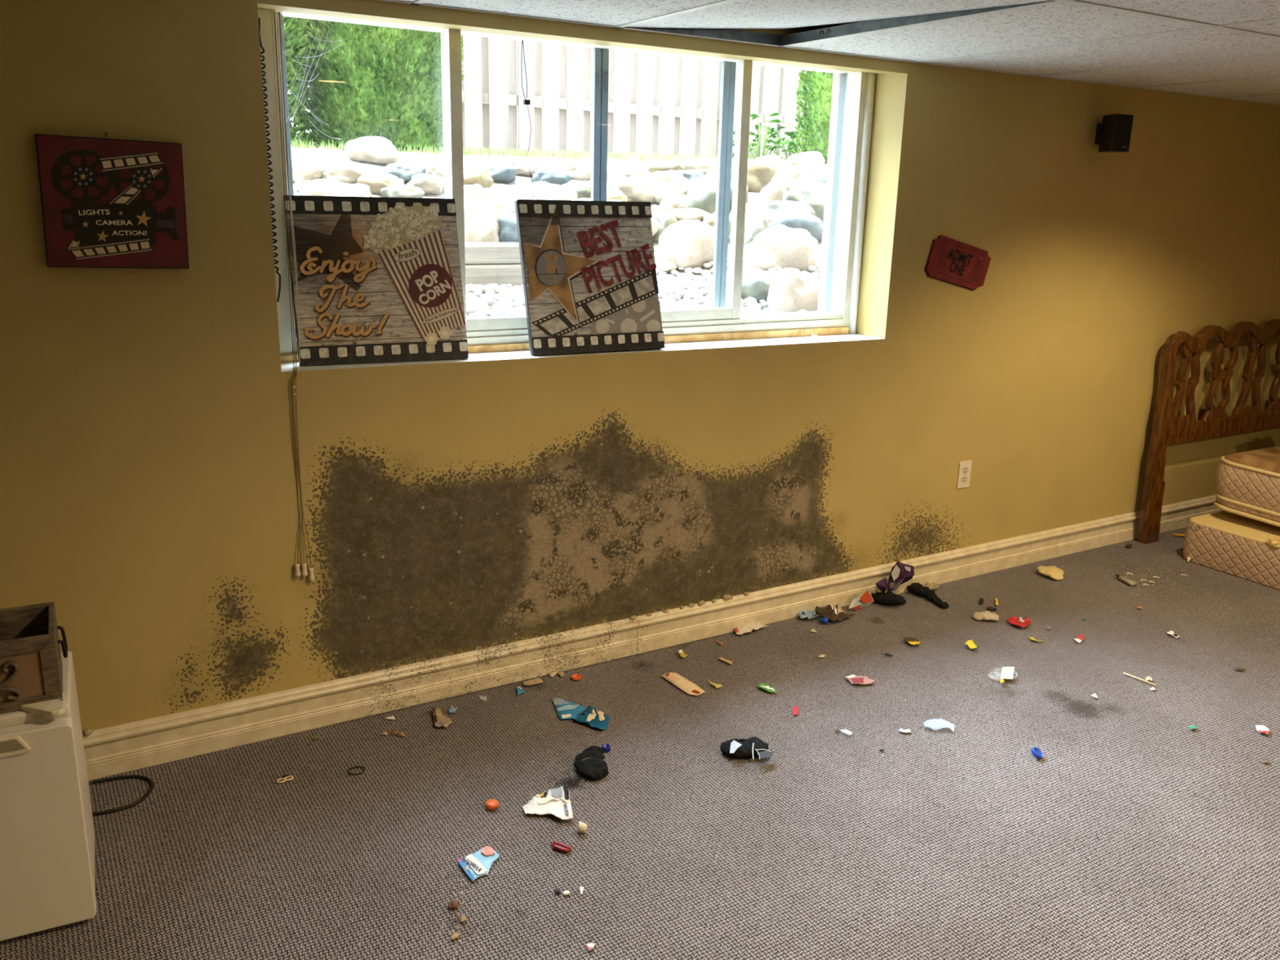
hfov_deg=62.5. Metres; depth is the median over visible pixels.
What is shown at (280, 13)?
lift cord
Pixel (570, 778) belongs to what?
tuft
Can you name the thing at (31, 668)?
wooden crate
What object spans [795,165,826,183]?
boulder
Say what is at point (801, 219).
boulder
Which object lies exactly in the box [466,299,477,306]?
pebble
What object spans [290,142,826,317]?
ground
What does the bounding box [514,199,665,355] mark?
print
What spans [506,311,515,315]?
pebble
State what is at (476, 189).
boulder
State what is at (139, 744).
baseboard
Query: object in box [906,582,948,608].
cloth
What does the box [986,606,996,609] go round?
scrap
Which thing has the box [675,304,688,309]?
pebble
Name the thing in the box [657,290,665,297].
pebble
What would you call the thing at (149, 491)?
wall
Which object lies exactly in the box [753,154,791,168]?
boulder
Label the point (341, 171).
boulder
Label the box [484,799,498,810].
cap
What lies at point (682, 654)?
wrapper
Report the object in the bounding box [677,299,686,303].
pebble
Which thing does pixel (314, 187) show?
boulder
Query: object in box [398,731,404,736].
crumb
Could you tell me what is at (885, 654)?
pin
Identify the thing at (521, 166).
boulder
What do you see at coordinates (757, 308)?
pebble
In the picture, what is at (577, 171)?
boulder
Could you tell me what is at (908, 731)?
chewed gum
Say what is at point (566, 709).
wrapper
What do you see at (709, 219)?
boulder
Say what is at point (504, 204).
boulder
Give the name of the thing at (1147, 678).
crumb
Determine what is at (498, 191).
boulder
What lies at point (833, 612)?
wrapper
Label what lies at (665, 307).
pebble
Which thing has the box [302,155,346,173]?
boulder
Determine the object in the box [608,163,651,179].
boulder
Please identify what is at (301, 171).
boulder
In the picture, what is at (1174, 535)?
pencil
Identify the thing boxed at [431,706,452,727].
wrapper
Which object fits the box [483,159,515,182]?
boulder
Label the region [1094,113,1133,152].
wall speaker
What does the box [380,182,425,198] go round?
boulder
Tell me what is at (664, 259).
boulder
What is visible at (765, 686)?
wrapper
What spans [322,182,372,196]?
boulder
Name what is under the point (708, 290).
pebble
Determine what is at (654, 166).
boulder
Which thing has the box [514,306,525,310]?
pebble
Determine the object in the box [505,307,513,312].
pebble
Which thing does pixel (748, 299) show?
pebble
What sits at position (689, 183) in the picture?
boulder
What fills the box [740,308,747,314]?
pebble
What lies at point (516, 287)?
pebble
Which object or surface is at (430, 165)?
boulder
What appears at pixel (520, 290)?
pebble
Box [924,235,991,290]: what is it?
sign
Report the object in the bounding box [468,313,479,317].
pebble
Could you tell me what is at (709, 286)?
pebble
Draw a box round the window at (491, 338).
[257,8,881,371]
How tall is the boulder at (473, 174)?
0.192 m
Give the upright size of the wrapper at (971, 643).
0.012 m
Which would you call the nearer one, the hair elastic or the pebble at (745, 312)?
the hair elastic
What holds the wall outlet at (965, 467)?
attached to the wall
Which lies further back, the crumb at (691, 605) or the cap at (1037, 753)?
the crumb at (691, 605)
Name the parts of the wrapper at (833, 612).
cream panel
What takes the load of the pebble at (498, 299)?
on the ground at (298, 154)
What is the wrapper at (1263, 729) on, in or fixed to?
on the floor
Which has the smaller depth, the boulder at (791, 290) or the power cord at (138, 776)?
the power cord at (138, 776)
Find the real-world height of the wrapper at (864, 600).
0.097 m
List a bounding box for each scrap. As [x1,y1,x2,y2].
[384,715,395,719]
[448,705,457,712]
[515,686,524,695]
[579,886,583,894]
[717,657,732,664]
[792,706,798,715]
[875,577,888,592]
[979,598,984,604]
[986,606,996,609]
[1166,630,1180,638]
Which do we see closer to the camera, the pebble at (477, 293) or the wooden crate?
the wooden crate
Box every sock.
[573,745,608,780]
[720,737,773,759]
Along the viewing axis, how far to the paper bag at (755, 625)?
3.85 m
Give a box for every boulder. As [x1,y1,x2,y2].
[291,160,322,182]
[293,178,341,195]
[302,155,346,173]
[320,160,373,183]
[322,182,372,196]
[344,136,397,164]
[354,172,404,195]
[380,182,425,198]
[382,162,426,182]
[406,173,444,195]
[414,158,444,173]
[431,164,493,190]
[463,183,486,195]
[463,194,487,204]
[463,200,499,242]
[476,164,493,177]
[479,184,519,204]
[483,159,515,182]
[491,195,536,213]
[497,212,518,242]
[506,159,537,176]
[514,182,577,199]
[525,181,549,184]
[530,167,572,185]
[560,161,591,181]
[561,179,591,199]
[572,197,591,200]
[606,176,655,203]
[606,187,627,201]
[607,168,626,180]
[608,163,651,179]
[609,200,658,235]
[639,159,684,173]
[648,169,688,184]
[649,180,688,204]
[651,211,677,242]
[653,248,676,272]
[655,208,710,222]
[657,219,715,269]
[658,194,686,210]
[677,169,704,180]
[679,156,717,175]
[684,177,748,213]
[685,176,715,195]
[702,212,731,240]
[704,168,747,186]
[727,266,777,302]
[728,203,774,223]
[731,160,776,192]
[742,224,817,271]
[743,214,768,246]
[747,192,763,207]
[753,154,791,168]
[758,180,786,207]
[764,200,815,215]
[766,267,819,313]
[767,209,822,242]
[771,164,810,183]
[780,180,826,222]
[786,151,825,168]
[786,179,796,191]
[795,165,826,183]
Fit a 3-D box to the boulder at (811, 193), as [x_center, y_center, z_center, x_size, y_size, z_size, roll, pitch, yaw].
[0.960,-1.553,5.955,0.298,0.261,0.303,11,18,31]
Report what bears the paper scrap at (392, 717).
on the floor
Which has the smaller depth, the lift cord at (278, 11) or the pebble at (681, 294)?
the lift cord at (278, 11)
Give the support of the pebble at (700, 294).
on the ground at (298, 154)
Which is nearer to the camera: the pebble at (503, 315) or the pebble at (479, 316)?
the pebble at (479, 316)
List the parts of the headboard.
post, rail, rail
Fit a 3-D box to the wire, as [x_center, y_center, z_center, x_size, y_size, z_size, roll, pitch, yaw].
[-0.335,-1.030,3.142,0.039,0.518,0.012,-8,18,-30]
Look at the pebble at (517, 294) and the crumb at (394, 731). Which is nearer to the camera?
the crumb at (394, 731)
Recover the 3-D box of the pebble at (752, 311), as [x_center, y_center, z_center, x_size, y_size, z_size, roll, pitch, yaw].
[0.460,-0.680,4.290,0.035,0.026,0.057,-2,15,-11]
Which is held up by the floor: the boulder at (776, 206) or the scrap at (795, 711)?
the scrap at (795, 711)
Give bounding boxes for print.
[283,195,468,366]
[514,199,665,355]
[586,708,596,720]
[596,709,604,720]
[851,677,863,683]
[1001,670,1013,676]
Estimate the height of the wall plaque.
0.312 m
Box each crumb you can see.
[391,729,397,734]
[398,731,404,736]
[447,899,458,908]
[449,932,459,940]
[459,915,466,922]
[553,888,560,893]
[562,890,569,895]
[629,615,635,620]
[687,603,695,607]
[697,600,705,606]
[722,594,733,601]
[742,591,749,596]
[1145,676,1152,680]
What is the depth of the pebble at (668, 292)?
4.47 m
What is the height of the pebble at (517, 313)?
0.027 m
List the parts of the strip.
pink panel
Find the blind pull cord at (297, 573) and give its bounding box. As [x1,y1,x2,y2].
[274,11,314,581]
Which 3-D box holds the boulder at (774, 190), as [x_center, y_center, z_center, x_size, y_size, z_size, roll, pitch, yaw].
[0.763,-1.597,6.014,0.205,0.217,0.186,-10,19,-36]
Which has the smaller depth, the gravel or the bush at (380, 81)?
the gravel
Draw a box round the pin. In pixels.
[877,652,893,657]
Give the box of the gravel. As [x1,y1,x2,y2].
[653,246,820,286]
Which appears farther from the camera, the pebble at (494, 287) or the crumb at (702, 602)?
the pebble at (494, 287)
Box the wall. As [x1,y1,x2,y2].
[0,0,1279,732]
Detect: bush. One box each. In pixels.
[283,17,465,151]
[794,70,833,164]
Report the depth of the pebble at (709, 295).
4.45 m
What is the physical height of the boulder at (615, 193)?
0.146 m
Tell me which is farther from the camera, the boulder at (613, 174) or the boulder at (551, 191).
the boulder at (613, 174)
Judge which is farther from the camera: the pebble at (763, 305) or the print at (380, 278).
the pebble at (763, 305)
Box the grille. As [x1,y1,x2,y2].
[1111,113,1133,151]
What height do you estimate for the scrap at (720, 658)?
0.006 m
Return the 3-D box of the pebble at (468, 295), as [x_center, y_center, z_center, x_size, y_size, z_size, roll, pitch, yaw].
[-0.652,-0.704,4.052,0.035,0.024,0.056,11,18,33]
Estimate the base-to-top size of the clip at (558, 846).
0.008 m
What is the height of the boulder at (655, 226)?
0.272 m
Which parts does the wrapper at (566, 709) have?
label panel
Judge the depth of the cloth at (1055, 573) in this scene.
4.49 m
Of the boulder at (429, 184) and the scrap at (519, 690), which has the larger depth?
the boulder at (429, 184)
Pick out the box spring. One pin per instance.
(1224, 541)
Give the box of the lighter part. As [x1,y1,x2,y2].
[1234,666,1244,671]
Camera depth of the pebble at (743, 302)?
4.45 m
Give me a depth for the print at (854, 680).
3.46 m
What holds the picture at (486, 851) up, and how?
on the pouch
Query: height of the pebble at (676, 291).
0.029 m
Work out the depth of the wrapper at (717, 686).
3.41 m
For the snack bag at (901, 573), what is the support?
on the cloth at (889, 597)
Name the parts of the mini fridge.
door handle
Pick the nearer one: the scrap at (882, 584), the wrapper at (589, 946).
the wrapper at (589, 946)
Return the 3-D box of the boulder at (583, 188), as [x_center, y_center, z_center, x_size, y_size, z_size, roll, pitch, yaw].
[-0.311,-1.530,5.632,0.206,0.139,0.198,-12,20,-40]
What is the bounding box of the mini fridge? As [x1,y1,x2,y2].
[0,651,96,941]
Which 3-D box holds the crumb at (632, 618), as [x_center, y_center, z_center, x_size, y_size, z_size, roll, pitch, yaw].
[-0.026,0.473,3.612,0.025,0.020,0.013,-11,19,-38]
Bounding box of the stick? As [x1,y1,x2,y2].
[1123,672,1155,685]
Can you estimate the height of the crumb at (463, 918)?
0.008 m
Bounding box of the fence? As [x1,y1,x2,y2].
[441,35,808,159]
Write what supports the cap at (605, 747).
on the floor
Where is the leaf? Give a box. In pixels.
[1124,542,1132,547]
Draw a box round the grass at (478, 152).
[290,137,786,163]
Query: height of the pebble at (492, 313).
0.022 m
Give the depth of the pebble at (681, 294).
4.45 m
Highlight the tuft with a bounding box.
[547,768,588,789]
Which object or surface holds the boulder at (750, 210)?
on the ground at (298, 154)
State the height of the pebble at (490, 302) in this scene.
0.027 m
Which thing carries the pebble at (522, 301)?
on the ground at (298, 154)
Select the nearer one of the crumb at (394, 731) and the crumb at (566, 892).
the crumb at (566, 892)
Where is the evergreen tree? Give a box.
[283,16,311,146]
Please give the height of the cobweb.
0.296 m
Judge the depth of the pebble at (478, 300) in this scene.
3.99 m
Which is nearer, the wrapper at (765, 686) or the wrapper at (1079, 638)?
the wrapper at (765, 686)
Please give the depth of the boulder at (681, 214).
5.28 m
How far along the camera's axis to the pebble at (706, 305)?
4.29 m
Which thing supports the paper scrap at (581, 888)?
on the floor
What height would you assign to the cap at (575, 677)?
0.010 m
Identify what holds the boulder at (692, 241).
on the ground at (298, 154)
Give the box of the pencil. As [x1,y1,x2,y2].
[1173,533,1185,536]
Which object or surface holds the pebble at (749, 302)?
on the ground at (298, 154)
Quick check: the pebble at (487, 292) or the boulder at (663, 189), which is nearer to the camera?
the pebble at (487, 292)
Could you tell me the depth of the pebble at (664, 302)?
4.28 m
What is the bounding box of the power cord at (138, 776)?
[92,774,154,815]
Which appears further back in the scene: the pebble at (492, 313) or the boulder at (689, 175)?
the boulder at (689, 175)
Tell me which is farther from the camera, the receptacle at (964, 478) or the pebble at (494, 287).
the receptacle at (964, 478)
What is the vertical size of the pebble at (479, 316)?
0.027 m
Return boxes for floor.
[0,527,1279,959]
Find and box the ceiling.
[377,0,1279,105]
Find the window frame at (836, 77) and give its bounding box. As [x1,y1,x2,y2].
[817,73,840,311]
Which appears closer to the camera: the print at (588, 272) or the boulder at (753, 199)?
the print at (588, 272)
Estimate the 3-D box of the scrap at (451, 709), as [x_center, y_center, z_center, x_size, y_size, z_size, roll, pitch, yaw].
[-0.570,0.697,3.212,0.022,0.006,0.051,4,15,8]
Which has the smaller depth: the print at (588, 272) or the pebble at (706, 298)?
the print at (588, 272)
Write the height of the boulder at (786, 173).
0.177 m
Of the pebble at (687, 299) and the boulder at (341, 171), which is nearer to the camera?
the pebble at (687, 299)
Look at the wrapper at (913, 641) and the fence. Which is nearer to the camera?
the wrapper at (913, 641)
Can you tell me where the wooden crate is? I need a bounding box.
[0,601,67,714]
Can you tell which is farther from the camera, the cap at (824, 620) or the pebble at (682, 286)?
the pebble at (682, 286)
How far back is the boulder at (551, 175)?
5.76 m
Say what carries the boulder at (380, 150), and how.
on the ground at (298, 154)
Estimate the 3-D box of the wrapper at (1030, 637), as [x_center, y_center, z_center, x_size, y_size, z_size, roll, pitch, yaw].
[1.435,0.580,3.825,0.022,0.010,0.056,-8,18,-30]
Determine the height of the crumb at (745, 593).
0.020 m
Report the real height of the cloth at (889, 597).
0.051 m
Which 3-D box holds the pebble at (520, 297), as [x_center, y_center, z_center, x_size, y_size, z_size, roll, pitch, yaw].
[-0.453,-0.701,4.101,0.056,0.028,0.034,2,15,3]
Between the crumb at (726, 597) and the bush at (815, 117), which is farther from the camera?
the bush at (815, 117)
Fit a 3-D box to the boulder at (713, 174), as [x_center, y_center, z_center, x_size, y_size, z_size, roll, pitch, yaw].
[0.495,-1.678,6.089,0.325,0.242,0.278,-6,17,-25]
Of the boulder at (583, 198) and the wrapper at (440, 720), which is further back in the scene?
the boulder at (583, 198)
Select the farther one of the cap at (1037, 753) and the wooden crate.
the cap at (1037, 753)
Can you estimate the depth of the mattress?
4.60 m
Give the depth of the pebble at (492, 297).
4.03 m
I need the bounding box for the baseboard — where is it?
[82,494,1222,780]
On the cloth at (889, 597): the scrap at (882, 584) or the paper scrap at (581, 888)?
the scrap at (882, 584)
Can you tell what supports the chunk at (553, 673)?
on the floor
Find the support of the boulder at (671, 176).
on the ground at (298, 154)
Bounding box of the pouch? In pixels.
[457,845,499,881]
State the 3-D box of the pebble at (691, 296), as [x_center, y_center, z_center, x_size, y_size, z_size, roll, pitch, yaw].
[0.207,-0.767,4.436,0.046,0.024,0.034,-5,16,-23]
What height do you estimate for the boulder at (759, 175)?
0.213 m
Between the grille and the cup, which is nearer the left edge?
the cup
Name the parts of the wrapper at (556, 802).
grey panel, grey panel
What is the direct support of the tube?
on the floor
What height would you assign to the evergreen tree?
2.698 m
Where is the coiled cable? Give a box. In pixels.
[257,17,280,302]
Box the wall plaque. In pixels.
[35,133,189,268]
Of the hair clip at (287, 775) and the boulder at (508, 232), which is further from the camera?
the boulder at (508, 232)
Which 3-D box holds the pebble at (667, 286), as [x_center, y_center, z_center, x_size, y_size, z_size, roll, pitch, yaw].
[0.114,-0.832,4.564,0.035,0.028,0.048,-4,16,-18]
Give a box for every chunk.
[82,728,93,735]
[523,677,542,685]
[550,671,556,676]
[556,671,564,676]
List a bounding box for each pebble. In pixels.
[465,284,475,291]
[465,287,471,293]
[466,293,475,300]
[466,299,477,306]
[466,306,475,315]
[468,297,481,304]
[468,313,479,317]
[473,290,482,296]
[475,284,488,293]
[477,315,488,317]
[480,293,487,298]
[484,284,500,291]
[484,295,495,300]
[484,298,495,306]
[485,289,494,295]
[488,310,499,316]
[495,296,502,302]
[498,287,512,294]
[498,311,506,315]
[500,314,510,316]
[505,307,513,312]
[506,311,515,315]
[511,301,523,307]
[513,285,521,289]
[513,307,525,314]
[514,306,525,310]
[514,311,525,315]
[515,293,524,297]
[515,296,524,300]
[516,287,524,293]
[516,298,524,306]
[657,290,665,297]
[660,305,671,310]
[662,284,670,290]
[662,301,669,304]
[662,304,676,310]
[665,290,672,294]
[668,302,679,306]
[670,294,680,302]
[674,288,687,293]
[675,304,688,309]
[677,290,688,297]
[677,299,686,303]
[680,283,688,289]
[682,297,690,302]
[683,294,694,299]
[692,291,702,297]
[692,299,704,304]
[694,283,706,288]
[701,290,708,296]
[701,296,710,301]
[704,288,711,293]
[704,304,711,308]
[706,284,712,288]
[706,293,711,301]
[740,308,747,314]
[741,300,747,304]
[743,311,751,314]
[746,297,756,302]
[747,300,757,306]
[747,303,760,307]
[749,309,757,314]
[753,305,760,311]
[760,302,768,308]
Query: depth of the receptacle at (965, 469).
4.32 m
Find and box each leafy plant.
[732,112,798,159]
[760,118,806,159]
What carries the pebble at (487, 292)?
on the ground at (298, 154)
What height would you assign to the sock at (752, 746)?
0.041 m
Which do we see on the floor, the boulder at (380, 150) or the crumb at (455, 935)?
the crumb at (455, 935)
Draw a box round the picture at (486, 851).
[480,845,495,855]
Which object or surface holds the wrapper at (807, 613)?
on the floor
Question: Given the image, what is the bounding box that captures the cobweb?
[280,24,345,139]
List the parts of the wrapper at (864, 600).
orange panel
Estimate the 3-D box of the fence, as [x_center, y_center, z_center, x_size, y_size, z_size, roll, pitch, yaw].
[1.124,-4.138,10.255,7.000,2.150,0.215,-8,18,-30]
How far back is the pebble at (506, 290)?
4.17 m
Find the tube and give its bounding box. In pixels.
[1115,573,1137,586]
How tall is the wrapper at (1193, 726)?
0.006 m
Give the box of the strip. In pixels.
[661,672,705,695]
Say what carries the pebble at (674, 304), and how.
on the ground at (298, 154)
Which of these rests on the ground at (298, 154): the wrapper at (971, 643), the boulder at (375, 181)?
the boulder at (375, 181)
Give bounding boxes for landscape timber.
[464,242,523,287]
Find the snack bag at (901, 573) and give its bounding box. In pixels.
[887,560,914,591]
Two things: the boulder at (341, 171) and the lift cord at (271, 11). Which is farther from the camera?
the boulder at (341, 171)
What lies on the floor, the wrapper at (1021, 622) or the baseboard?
the wrapper at (1021, 622)
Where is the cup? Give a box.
[576,821,586,832]
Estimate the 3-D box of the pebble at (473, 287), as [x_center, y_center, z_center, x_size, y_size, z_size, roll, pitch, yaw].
[-0.677,-0.760,4.177,0.061,0.031,0.043,4,15,10]
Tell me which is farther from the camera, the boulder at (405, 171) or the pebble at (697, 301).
the boulder at (405, 171)
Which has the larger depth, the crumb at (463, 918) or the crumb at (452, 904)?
the crumb at (452, 904)
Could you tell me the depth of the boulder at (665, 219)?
5.16 m
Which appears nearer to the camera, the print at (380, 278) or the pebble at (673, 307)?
the print at (380, 278)
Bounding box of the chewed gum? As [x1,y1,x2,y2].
[898,728,911,733]
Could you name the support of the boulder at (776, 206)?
on the ground at (298, 154)
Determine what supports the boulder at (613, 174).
on the ground at (298, 154)
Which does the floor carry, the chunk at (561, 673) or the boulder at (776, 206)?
the chunk at (561, 673)
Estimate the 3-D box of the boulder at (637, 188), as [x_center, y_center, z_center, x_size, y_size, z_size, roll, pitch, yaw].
[-0.052,-1.579,5.772,0.271,0.164,0.323,10,17,29]
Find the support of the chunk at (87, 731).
on the baseboard
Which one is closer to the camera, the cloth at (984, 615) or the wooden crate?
the wooden crate
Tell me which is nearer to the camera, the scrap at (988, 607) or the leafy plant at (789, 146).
the scrap at (988, 607)
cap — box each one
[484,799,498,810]
[571,674,581,680]
[600,743,610,751]
[819,617,828,623]
[1031,746,1043,758]
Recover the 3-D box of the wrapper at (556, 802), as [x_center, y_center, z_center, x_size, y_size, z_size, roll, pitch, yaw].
[-0.241,0.833,2.718,0.124,0.023,0.154,-1,15,-9]
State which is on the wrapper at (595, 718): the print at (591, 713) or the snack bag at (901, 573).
the print at (591, 713)
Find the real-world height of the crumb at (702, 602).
0.021 m
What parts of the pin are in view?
pin handle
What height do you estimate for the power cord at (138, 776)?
0.009 m
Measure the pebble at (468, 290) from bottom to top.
0.027 m
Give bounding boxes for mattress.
[1213,446,1279,527]
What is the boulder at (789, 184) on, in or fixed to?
on the ground at (298, 154)
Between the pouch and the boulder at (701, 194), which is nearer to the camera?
the pouch
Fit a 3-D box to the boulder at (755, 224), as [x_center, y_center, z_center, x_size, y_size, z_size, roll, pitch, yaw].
[0.535,-1.163,5.148,0.178,0.254,0.238,-4,16,-19]
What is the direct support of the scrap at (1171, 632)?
on the floor
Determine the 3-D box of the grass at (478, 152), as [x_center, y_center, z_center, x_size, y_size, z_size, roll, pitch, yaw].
[-0.328,-2.487,8.044,6.423,0.244,2.839,-8,18,-30]
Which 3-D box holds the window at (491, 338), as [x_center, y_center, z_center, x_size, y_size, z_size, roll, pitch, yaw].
[-0.088,-0.898,3.367,2.183,1.003,0.292,-8,18,-30]
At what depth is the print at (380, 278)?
3.00 m
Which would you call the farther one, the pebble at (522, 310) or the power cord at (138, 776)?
the pebble at (522, 310)
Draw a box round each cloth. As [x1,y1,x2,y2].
[871,587,906,604]
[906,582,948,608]
[973,610,999,621]
[1036,565,1064,580]
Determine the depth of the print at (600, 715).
3.17 m
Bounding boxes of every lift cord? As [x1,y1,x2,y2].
[271,10,293,357]
[278,11,300,364]
[280,13,301,345]
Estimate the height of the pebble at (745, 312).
0.024 m
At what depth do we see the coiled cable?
2.75 m
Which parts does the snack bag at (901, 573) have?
white panel, white panel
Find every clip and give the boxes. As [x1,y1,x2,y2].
[275,773,293,783]
[550,840,571,852]
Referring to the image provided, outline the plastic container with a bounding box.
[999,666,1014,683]
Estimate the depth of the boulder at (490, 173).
5.67 m
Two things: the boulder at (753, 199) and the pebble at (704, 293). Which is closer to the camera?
the pebble at (704, 293)
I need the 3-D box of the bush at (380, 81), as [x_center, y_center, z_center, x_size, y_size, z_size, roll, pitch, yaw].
[-1.708,-3.485,6.665,1.213,2.790,1.191,-3,16,-15]
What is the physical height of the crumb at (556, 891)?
0.007 m
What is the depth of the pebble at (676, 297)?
4.37 m
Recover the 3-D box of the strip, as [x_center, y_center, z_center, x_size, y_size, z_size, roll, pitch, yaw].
[0.140,0.659,3.418,0.066,0.006,0.180,-8,18,-30]
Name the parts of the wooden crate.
frame, iron handle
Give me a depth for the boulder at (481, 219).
4.66 m
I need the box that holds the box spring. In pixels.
[1182,510,1279,589]
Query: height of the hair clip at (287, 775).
0.009 m
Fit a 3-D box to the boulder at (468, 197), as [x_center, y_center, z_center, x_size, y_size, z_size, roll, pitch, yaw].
[-0.825,-1.264,4.997,0.247,0.172,0.206,-6,17,-25]
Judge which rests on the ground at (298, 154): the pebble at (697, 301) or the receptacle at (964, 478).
the pebble at (697, 301)
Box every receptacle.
[961,475,967,482]
[962,466,968,473]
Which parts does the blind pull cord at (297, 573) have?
cord, cord, cord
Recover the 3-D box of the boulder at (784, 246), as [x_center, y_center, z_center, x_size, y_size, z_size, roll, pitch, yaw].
[0.668,-1.100,5.082,0.370,0.251,0.333,1,15,-3]
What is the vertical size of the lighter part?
0.010 m
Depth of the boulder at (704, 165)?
6.54 m
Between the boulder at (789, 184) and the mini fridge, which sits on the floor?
the mini fridge
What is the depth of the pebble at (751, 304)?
4.38 m
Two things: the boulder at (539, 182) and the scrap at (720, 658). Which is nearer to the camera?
the scrap at (720, 658)
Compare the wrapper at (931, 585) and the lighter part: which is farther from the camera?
the wrapper at (931, 585)
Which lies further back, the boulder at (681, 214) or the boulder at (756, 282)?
the boulder at (681, 214)
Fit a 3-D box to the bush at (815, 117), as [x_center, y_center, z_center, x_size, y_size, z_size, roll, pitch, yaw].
[1.758,-3.860,9.081,0.795,2.291,0.794,4,15,10]
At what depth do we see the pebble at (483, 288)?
4.17 m
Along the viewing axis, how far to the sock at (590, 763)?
2.88 m
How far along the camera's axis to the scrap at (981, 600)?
4.18 m
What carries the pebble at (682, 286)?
on the ground at (298, 154)
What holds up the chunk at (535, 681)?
on the floor
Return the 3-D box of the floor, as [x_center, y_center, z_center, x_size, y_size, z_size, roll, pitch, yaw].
[2.010,1.150,1.805,7.890,0.001,5.490,-8,18,-30]
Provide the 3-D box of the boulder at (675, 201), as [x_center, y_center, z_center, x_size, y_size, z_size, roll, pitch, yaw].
[0.216,-1.457,5.645,0.202,0.141,0.219,10,17,29]
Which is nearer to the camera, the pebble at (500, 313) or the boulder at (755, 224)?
the pebble at (500, 313)
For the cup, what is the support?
on the floor
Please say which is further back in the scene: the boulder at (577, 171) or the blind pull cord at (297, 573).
the boulder at (577, 171)
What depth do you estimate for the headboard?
4.94 m
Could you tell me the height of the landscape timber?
0.205 m
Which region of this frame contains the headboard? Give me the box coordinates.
[1137,319,1279,543]
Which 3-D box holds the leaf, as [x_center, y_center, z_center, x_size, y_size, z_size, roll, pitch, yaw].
[2.283,0.305,4.921,0.028,0.009,0.069,13,19,37]
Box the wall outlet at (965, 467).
[956,460,972,488]
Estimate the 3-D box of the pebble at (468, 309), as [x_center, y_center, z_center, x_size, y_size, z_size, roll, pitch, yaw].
[-0.626,-0.617,3.852,0.055,0.029,0.039,-11,19,-38]
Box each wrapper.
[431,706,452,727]
[522,783,573,819]
[552,698,585,719]
[571,706,609,729]
[586,942,595,951]
[678,649,688,657]
[708,679,722,688]
[757,683,777,692]
[797,608,819,619]
[816,604,855,621]
[844,674,875,684]
[848,589,874,610]
[903,636,919,644]
[920,582,939,589]
[964,639,977,648]
[1008,615,1031,627]
[1029,636,1044,641]
[1073,634,1084,643]
[1187,724,1196,728]
[1255,724,1269,734]
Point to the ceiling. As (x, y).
(1224, 49)
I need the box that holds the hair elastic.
[347,765,364,774]
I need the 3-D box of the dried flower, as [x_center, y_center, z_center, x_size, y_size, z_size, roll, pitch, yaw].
[2.665,0.267,4.423,0.068,0.038,0.071,-8,18,-30]
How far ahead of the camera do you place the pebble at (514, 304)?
3.99 m
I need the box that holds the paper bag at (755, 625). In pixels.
[733,621,768,635]
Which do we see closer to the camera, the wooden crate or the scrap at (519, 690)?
the wooden crate
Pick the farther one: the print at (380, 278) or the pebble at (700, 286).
the pebble at (700, 286)
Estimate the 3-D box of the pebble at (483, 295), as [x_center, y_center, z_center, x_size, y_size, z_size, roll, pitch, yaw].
[-0.606,-0.712,4.089,0.029,0.018,0.024,11,18,31]
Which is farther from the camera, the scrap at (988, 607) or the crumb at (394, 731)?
the scrap at (988, 607)
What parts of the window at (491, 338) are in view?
sash, sill, sash, bead trim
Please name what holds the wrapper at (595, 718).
on the floor
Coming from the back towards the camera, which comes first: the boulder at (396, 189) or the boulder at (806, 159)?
the boulder at (806, 159)
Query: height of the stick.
0.006 m
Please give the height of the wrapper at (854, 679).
0.010 m
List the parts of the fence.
fence post, fence post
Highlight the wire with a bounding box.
[520,40,533,222]
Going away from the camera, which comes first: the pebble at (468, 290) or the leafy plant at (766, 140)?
the pebble at (468, 290)

